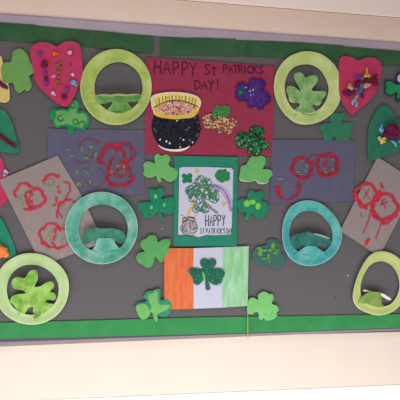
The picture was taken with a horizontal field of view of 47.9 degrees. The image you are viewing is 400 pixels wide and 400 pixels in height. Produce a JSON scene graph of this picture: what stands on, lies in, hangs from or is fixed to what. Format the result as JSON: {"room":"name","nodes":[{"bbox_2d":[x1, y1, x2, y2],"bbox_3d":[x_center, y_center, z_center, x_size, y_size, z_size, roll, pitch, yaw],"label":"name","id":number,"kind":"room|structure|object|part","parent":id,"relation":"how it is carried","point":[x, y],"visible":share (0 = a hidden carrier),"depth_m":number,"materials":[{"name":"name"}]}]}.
{"room":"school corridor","nodes":[
{"label":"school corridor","id":0,"kind":"room"},
{"bbox_2d":[0,332,399,399],"bbox_3d":[-0.185,0.281,1.614,3.500,2.400,0.078,1,-3,-8],"label":"wall","id":1,"kind":"structure","parent":0,"point":[299,361],"depth_m":1.59,"materials":[{"name":"beige paint"}]},
{"bbox_2d":[0,13,399,346],"bbox_3d":[0.172,-0.062,1.631,2.599,1.127,0.030,1,-3,-8],"label":"notice board","id":2,"kind":"object","parent":1,"relation":"attached to","point":[110,291],"depth_m":1.59,"materials":[{"name":"grey fabric"}]},
{"bbox_2d":[0,157,8,205],"bbox_3d":[-0.691,-0.067,1.488,0.137,0.173,0.010,1,-3,-8],"label":"heart","id":3,"kind":"object","parent":2,"relation":"attached to","point":[3,172],"visible":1,"depth_m":1.50,"materials":[{"name":"pink paper"}]},
{"bbox_2d":[0,56,9,102],"bbox_3d":[-0.684,-0.407,1.504,0.094,0.161,0.011,1,-3,-8],"label":"heart","id":4,"kind":"object","parent":2,"relation":"attached to","point":[4,87],"visible":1,"depth_m":1.51,"materials":[{"name":"yellow paper"}]},
{"bbox_2d":[0,218,15,257],"bbox_3d":[-0.677,0.124,1.474,0.142,0.158,0.020,1,-3,-8],"label":"heart","id":5,"kind":"object","parent":2,"relation":"attached to","point":[7,249],"visible":1,"depth_m":1.49,"materials":[{"name":"green paper"}]},
{"bbox_2d":[0,109,18,153],"bbox_3d":[-0.683,-0.233,1.494,0.158,0.154,0.013,1,-3,-8],"label":"heart","id":6,"kind":"object","parent":2,"relation":"attached to","point":[8,140],"visible":1,"depth_m":1.50,"materials":[{"name":"green paper"}]},
{"bbox_2d":[1,49,32,92],"bbox_3d":[-0.615,-0.436,1.518,0.107,0.152,0.005,1,-3,-8],"label":"shamrock","id":7,"kind":"object","parent":2,"relation":"attached to","point":[18,71],"visible":1,"depth_m":1.52,"materials":[{"name":"green paper"}]},
{"bbox_2d":[0,253,68,324],"bbox_3d":[-0.552,0.292,1.479,0.234,0.234,0.037,1,-3,-8],"label":"paper plate","id":8,"kind":"object","parent":2,"relation":"attached to","point":[35,297],"visible":1,"depth_m":1.48,"materials":[{"name":"paper"},{"name":"light green paint"}]},
{"bbox_3d":[-0.616,-0.568,1.530,0.563,0.067,0.002,1,-3,-8],"label":"border strip","id":9,"kind":"part","parent":2,"relation":"part of","materials":[{"name":"green paper"}]},
{"bbox_2d":[0,155,96,260],"bbox_3d":[-0.497,0.035,1.512,0.346,0.372,0.004,1,-3,-8],"label":"painting","id":10,"kind":"object","parent":2,"relation":"attached to","point":[42,195],"visible":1,"depth_m":1.51,"materials":[{"name":"paper"}]},
{"bbox_2d":[30,41,82,106],"bbox_3d":[-0.488,-0.432,1.526,0.174,0.228,0.014,1,-3,-8],"label":"heart","id":11,"kind":"object","parent":2,"relation":"attached to","point":[57,70],"visible":1,"depth_m":1.53,"materials":[{"name":"pink paper"}]},
{"bbox_2d":[49,100,89,133],"bbox_3d":[-0.444,-0.285,1.535,0.134,0.119,0.008,1,-3,-8],"label":"shamrock","id":12,"kind":"object","parent":2,"relation":"attached to","point":[71,117],"visible":1,"depth_m":1.53,"materials":[{"name":"green paper"},{"name":"green paint"}]},
{"bbox_2d":[47,128,144,194],"bbox_3d":[-0.356,-0.130,1.544,0.332,0.235,0.004,1,-3,-8],"label":"painting","id":13,"kind":"object","parent":2,"relation":"attached to","point":[96,160],"visible":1,"depth_m":1.55,"materials":[{"name":"paper"}]},
{"bbox_2d":[65,192,137,263],"bbox_3d":[-0.332,0.094,1.521,0.242,0.245,0.025,1,-3,-8],"label":"paper plate","id":14,"kind":"object","parent":2,"relation":"attached to","point":[105,250],"visible":1,"depth_m":1.52,"materials":[{"name":"teal paper"}]},
{"bbox_3d":[-0.319,0.161,1.523,0.112,0.065,0.017,1,-3,-8],"label":"stem","id":15,"kind":"part","parent":14,"relation":"part of","materials":[{"name":"teal paper"}]},
{"bbox_2d":[80,49,151,124],"bbox_3d":[-0.289,-0.392,1.554,0.244,0.267,0.034,1,-3,-8],"label":"paper plate","id":16,"kind":"object","parent":2,"relation":"attached to","point":[120,112],"visible":1,"depth_m":1.56,"materials":[{"name":"paper"},{"name":"yellow green paint"}]},
{"bbox_3d":[-0.265,-0.554,1.578,0.202,0.068,0.002,1,-3,-8],"label":"border strip","id":17,"kind":"part","parent":2,"relation":"part of","materials":[{"name":"green paper"}]},
{"bbox_2d":[136,235,169,267],"bbox_3d":[-0.161,0.177,1.550,0.117,0.112,0.004,1,-3,-8],"label":"shamrock","id":18,"kind":"object","parent":2,"relation":"attached to","point":[152,248],"visible":1,"depth_m":1.55,"materials":[{"name":"green paper"}]},
{"bbox_2d":[135,288,171,321],"bbox_3d":[-0.158,0.360,1.542,0.125,0.113,0.006,1,-3,-8],"label":"shamrock","id":19,"kind":"object","parent":2,"relation":"attached to","point":[154,305],"visible":1,"depth_m":1.54,"materials":[{"name":"paper"}]},
{"bbox_2d":[138,188,175,220],"bbox_3d":[-0.149,0.014,1.563,0.130,0.114,0.006,1,-3,-8],"label":"shamrock","id":20,"kind":"object","parent":2,"relation":"attached to","point":[165,205],"visible":1,"depth_m":1.56,"materials":[{"name":"paper"}]},
{"bbox_2d":[143,154,177,181],"bbox_3d":[-0.138,-0.112,1.571,0.121,0.100,0.004,1,-3,-8],"label":"shamrock","id":21,"kind":"object","parent":2,"relation":"attached to","point":[161,168],"visible":1,"depth_m":1.57,"materials":[{"name":"paper"}]},
{"bbox_2d":[150,92,201,151],"bbox_3d":[-0.084,-0.275,1.584,0.183,0.212,0.010,1,-3,-8],"label":"pot","id":22,"kind":"object","parent":2,"relation":"attached to","point":[176,127],"visible":1,"depth_m":1.58,"materials":[{"name":"black paper"}]},
{"bbox_3d":[-0.084,-0.238,1.586,0.172,0.127,0.001,1,-3,-8],"label":"pot","id":23,"kind":"part","parent":22,"relation":"part of","materials":[{"name":"black paper"}]},
{"bbox_3d":[-0.006,-0.549,1.616,0.276,0.078,0.002,1,-3,-8],"label":"border strip","id":24,"kind":"part","parent":2,"relation":"part of","materials":[{"name":"green paper"}]},
{"bbox_3d":[0.060,0.439,1.576,1.874,0.058,0.002,1,-3,-8],"label":"border strip","id":25,"kind":"part","parent":2,"relation":"part of","materials":[{"name":"green paper"}]},
{"bbox_3d":[0.172,0.482,1.605,2.511,0.039,0.026,1,-3,-8],"label":"frame rail","id":26,"kind":"part","parent":2,"relation":"part of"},
{"bbox_3d":[0.177,-0.601,1.660,2.599,0.048,0.026,1,-3,-8],"label":"frame rail","id":27,"kind":"part","parent":2,"relation":"part of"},
{"bbox_2d":[174,156,237,245],"bbox_3d":[0.021,0.003,1.589,0.228,0.319,0.002,1,-3,-8],"label":"card","id":28,"kind":"object","parent":2,"relation":"attached to","point":[179,161],"visible":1,"depth_m":1.59,"materials":[{"name":"green paper"}]},
{"bbox_2d":[178,167,232,236],"bbox_3d":[0.021,0.007,1.586,0.194,0.247,0.002,1,-3,-8],"label":"sheet","id":29,"kind":"object","parent":28,"relation":"attached to","point":[205,193],"visible":1,"depth_m":1.59,"materials":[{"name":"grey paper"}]},
{"bbox_2d":[182,220,196,233],"bbox_3d":[-0.038,0.095,1.573,0.053,0.050,0.001,1,-3,-8],"label":"pot","id":30,"kind":"object","parent":29,"relation":"on","point":[188,226],"depth_m":1.57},
{"bbox_2d":[164,246,248,338],"bbox_3d":[0.023,0.323,1.571,0.300,0.323,0.007,1,-3,-8],"label":"flag","id":31,"kind":"object","parent":2,"relation":"attached to","point":[180,289],"visible":1,"depth_m":1.57,"materials":[{"name":"paper"}]},
{"bbox_2d":[189,258,224,289],"bbox_3d":[0.024,0.259,1.570,0.129,0.110,0.006,1,-3,-8],"label":"shamrock","id":32,"kind":"object","parent":31,"relation":"attached to","point":[207,273],"visible":1,"depth_m":1.57,"materials":[{"name":"green paper"}]},
{"bbox_2d":[145,57,274,155],"bbox_3d":[0.040,-0.329,1.610,0.470,0.341,0.003,1,-3,-8],"label":"poster","id":33,"kind":"object","parent":2,"relation":"attached to","point":[214,83],"visible":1,"depth_m":1.61,"materials":[{"name":"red paper"}]},
{"bbox_2d":[235,125,268,155],"bbox_3d":[0.189,-0.214,1.622,0.129,0.116,0.006,1,-3,-8],"label":"shamrock","id":34,"kind":"object","parent":33,"relation":"attached to","point":[252,140],"visible":1,"depth_m":1.62,"materials":[{"name":"paper"}]},
{"bbox_2d":[235,77,270,108],"bbox_3d":[0.192,-0.387,1.632,0.134,0.117,0.005,1,-3,-8],"label":"shamrock","id":35,"kind":"object","parent":33,"relation":"attached to","point":[253,92],"visible":1,"depth_m":1.63,"materials":[{"name":"purple paper"}]},
{"bbox_2d":[203,105,237,134],"bbox_3d":[0.072,-0.288,1.609,0.128,0.107,0.007,1,-3,-8],"label":"shamrock","id":36,"kind":"object","parent":2,"relation":"attached to","point":[219,119],"visible":1,"depth_m":1.61,"materials":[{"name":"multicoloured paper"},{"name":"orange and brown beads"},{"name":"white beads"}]},
{"bbox_2d":[237,190,268,219],"bbox_3d":[0.190,0.019,1.611,0.119,0.108,0.006,1,-3,-8],"label":"shamrock","id":37,"kind":"object","parent":2,"relation":"attached to","point":[254,204],"visible":1,"depth_m":1.61,"materials":[{"name":"paper"}]},
{"bbox_2d":[239,156,271,183],"bbox_3d":[0.202,-0.109,1.619,0.122,0.103,0.004,1,-3,-8],"label":"shamrock","id":38,"kind":"object","parent":2,"relation":"attached to","point":[253,170],"visible":1,"depth_m":1.62,"materials":[{"name":"green paper"}]},
{"bbox_2d":[247,291,278,320],"bbox_3d":[0.223,0.376,1.596,0.116,0.102,0.004,1,-3,-8],"label":"shamrock","id":39,"kind":"object","parent":2,"relation":"attached to","point":[264,306],"visible":1,"depth_m":1.59,"materials":[{"name":"green paper"}]},
{"bbox_2d":[252,239,285,267],"bbox_3d":[0.247,0.193,1.611,0.124,0.105,0.008,1,-3,-8],"label":"shamrock","id":40,"kind":"object","parent":2,"relation":"attached to","point":[270,253],"visible":1,"depth_m":1.61,"materials":[{"name":"paper"}]},
{"bbox_3d":[0.321,-0.554,1.664,0.444,0.069,0.002,1,-3,-8],"label":"border strip","id":41,"kind":"part","parent":2,"relation":"part of","materials":[{"name":"green paper"}]},
{"bbox_2d":[274,51,340,124],"bbox_3d":[0.400,-0.414,1.655,0.261,0.275,0.025,1,-3,-8],"label":"paper plate","id":42,"kind":"object","parent":2,"relation":"attached to","point":[305,114],"visible":1,"depth_m":1.66,"materials":[{"name":"paper"},{"name":"yellow-green paint"}]},
{"bbox_2d":[282,200,341,265],"bbox_3d":[0.409,0.120,1.628,0.228,0.238,0.026,1,-3,-8],"label":"paper plate","id":43,"kind":"object","parent":2,"relation":"attached to","point":[310,255],"visible":1,"depth_m":1.63,"materials":[{"name":"paper"},{"name":"teal paint"}]},
{"bbox_3d":[0.398,0.192,1.630,0.121,0.052,0.010,1,-3,-6],"label":"stem","id":44,"kind":"part","parent":43,"relation":"part of","materials":[{"name":"teal paper"}]},
{"bbox_2d":[270,140,354,202],"bbox_3d":[0.417,-0.106,1.653,0.329,0.240,0.004,1,-3,-8],"label":"painting","id":45,"kind":"object","parent":2,"relation":"attached to","point":[302,170],"visible":1,"depth_m":1.65,"materials":[{"name":"paper"}]},
{"bbox_2d":[319,112,353,140],"bbox_3d":[0.508,-0.273,1.674,0.135,0.113,0.004,1,-3,-8],"label":"shamrock","id":46,"kind":"object","parent":2,"relation":"attached to","point":[336,127],"visible":1,"depth_m":1.67,"materials":[{"name":"green paper"}]},
{"bbox_2d":[339,56,381,114],"bbox_3d":[0.604,-0.429,1.678,0.172,0.223,0.025,1,-3,-8],"label":"heart","id":47,"kind":"object","parent":2,"relation":"attached to","point":[359,80],"visible":1,"depth_m":1.68,"materials":[{"name":"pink paper"}]},
{"bbox_2d":[341,158,399,252],"bbox_3d":[0.671,0.023,1.681,0.314,0.373,0.004,1,-3,-8],"label":"painting","id":48,"kind":"object","parent":2,"relation":"attached to","point":[374,214],"visible":1,"depth_m":1.68,"materials":[{"name":"paper"}]},
{"bbox_3d":[0.774,-0.544,1.728,0.494,0.062,0.002,1,-3,-8],"label":"border strip","id":49,"kind":"part","parent":2,"relation":"part of","materials":[{"name":"green paper"}]},
{"bbox_2d":[353,251,399,314],"bbox_3d":[0.668,0.306,1.653,0.221,0.234,0.023,1,-3,-8],"label":"paper plate","id":50,"kind":"object","parent":2,"relation":"attached to","point":[371,302],"visible":1,"depth_m":1.65,"materials":[{"name":"paper"},{"name":"yellow-green paint"}]},
{"bbox_2d":[367,106,399,161],"bbox_3d":[0.734,-0.249,1.685,0.210,0.215,0.043,1,-3,-8],"label":"heart","id":51,"kind":"object","parent":2,"relation":"attached to","point":[384,129],"visible":1,"depth_m":1.69,"materials":[{"name":"green paper"}]},
{"bbox_2d":[384,72,399,101],"bbox_3d":[0.760,-0.431,1.713,0.124,0.117,0.008,1,-3,-8],"label":"shamrock","id":52,"kind":"object","parent":2,"relation":"attached to","point":[391,87],"visible":1,"depth_m":1.71,"materials":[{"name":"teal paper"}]},
{"bbox_2d":[0,0,399,41],"bbox_3d":[-0.167,-0.669,1.605,3.100,0.087,0.038,1,-3,-8],"label":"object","id":53,"kind":"structure","parent":1,"relation":"attached to","point":[164,12],"depth_m":1.62,"materials":[{"name":"beige paint"}]},
{"bbox_2d":[56,385,399,399],"bbox_3d":[-0.184,0.738,1.551,3.100,0.125,0.002,1,-3,-8],"label":"trim","id":54,"kind":"structure","parent":1,"relation":"attached to","point":[379,392],"depth_m":1.63,"materials":[{"name":"white paint"}]},
{"bbox_2d":[181,0,399,17],"bbox_3d":[-0.165,-0.825,1.610,3.100,0.222,0.044,1,-3,-8],"label":"trim","id":55,"kind":"structure","parent":1,"relation":"attached to","point":[382,8],"depth_m":1.68,"materials":[{"name":"white paint"}]}
]}

